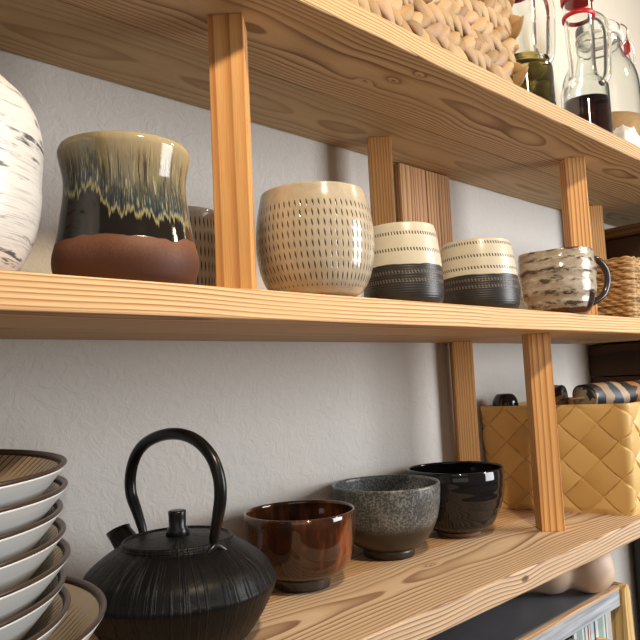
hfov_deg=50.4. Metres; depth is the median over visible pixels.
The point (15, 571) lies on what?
serving bowl
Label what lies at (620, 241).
box
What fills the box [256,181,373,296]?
ceramic cup
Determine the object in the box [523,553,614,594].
ornament
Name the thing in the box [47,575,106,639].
serving bowl
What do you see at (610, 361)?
crate
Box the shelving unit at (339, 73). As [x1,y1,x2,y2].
[0,0,639,639]
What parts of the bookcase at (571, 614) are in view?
rail, door, leg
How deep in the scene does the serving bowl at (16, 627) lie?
0.46 m
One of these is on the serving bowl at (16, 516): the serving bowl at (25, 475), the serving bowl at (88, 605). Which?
the serving bowl at (25, 475)
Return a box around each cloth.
[554,385,570,404]
[555,380,639,404]
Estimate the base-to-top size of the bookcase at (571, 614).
0.971 m
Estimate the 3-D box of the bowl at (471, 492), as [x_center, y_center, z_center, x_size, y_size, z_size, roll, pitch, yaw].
[0.229,0.301,1.140,0.164,0.110,0.162,2,-7,-43]
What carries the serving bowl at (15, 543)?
on the serving bowl at (15, 571)
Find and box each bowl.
[0,449,66,507]
[0,475,67,534]
[0,498,62,561]
[0,517,65,591]
[0,538,70,621]
[0,566,65,639]
[21,585,70,639]
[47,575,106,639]
[243,500,355,592]
[332,475,439,560]
[407,461,504,537]
[492,393,518,405]
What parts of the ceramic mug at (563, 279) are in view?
handle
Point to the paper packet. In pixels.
(629, 134)
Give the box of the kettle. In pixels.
[83,428,276,639]
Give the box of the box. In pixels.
[604,223,639,258]
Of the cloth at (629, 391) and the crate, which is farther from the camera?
the crate
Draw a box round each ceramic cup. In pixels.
[51,131,198,284]
[188,206,215,285]
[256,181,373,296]
[364,221,443,302]
[440,237,519,308]
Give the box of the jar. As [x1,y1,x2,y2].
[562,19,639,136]
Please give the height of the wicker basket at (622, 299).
0.126 m
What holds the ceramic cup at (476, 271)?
on the shelving unit at (339, 73)
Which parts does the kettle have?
spout, handle, lid, knob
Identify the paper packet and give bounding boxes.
[613,125,639,146]
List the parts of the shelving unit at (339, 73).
post, post, post, post, post, post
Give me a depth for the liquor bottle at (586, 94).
1.33 m
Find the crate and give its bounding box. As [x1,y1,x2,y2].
[589,342,639,382]
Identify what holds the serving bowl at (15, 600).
on the serving bowl at (16, 627)
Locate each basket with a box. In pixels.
[349,0,528,86]
[480,397,639,515]
[596,256,639,317]
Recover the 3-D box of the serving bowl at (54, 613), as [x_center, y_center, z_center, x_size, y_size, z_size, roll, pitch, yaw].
[-0.330,0.256,0.469,0.298,0.087,0.298,1,-6,-36]
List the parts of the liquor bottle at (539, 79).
glass handle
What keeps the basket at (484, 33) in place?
on the shelving unit at (339, 73)
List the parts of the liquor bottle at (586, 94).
glass handle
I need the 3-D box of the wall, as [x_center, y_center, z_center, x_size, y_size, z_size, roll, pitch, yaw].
[0.637,-0.217,1.809,6.600,3.400,0.109,2,-7,-43]
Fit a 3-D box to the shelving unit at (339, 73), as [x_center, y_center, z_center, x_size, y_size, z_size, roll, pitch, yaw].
[0.264,0.024,1.139,2.950,0.719,0.295,2,-7,-43]
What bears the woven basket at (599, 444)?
on the shelving unit at (339, 73)
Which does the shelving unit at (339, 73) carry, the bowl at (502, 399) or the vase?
the vase
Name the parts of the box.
box lid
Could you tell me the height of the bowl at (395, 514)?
0.106 m
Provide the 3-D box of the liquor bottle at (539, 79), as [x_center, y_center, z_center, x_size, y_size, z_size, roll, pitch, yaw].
[0.351,-0.499,1.200,0.104,0.324,0.104,-8,-7,44]
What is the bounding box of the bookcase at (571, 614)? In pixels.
[426,582,634,639]
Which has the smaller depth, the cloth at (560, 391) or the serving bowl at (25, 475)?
the serving bowl at (25, 475)
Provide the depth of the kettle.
0.65 m
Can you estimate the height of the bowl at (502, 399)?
0.051 m
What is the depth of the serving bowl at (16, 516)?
0.46 m
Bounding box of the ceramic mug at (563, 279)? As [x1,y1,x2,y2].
[518,246,610,313]
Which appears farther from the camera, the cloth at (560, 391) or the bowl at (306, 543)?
the cloth at (560, 391)
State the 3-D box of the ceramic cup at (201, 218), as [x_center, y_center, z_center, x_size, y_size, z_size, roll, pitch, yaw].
[-0.162,-0.071,0.827,0.078,0.119,0.078,2,-7,-43]
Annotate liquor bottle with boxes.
[512,0,555,104]
[560,0,613,133]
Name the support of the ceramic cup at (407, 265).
on the shelving unit at (339, 73)
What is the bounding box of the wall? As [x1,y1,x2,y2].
[0,0,639,639]
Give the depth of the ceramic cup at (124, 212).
0.59 m
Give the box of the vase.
[0,75,43,270]
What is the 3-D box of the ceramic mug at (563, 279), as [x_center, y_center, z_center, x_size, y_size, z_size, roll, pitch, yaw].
[0.420,-0.061,1.185,0.157,0.110,0.130,2,-7,-43]

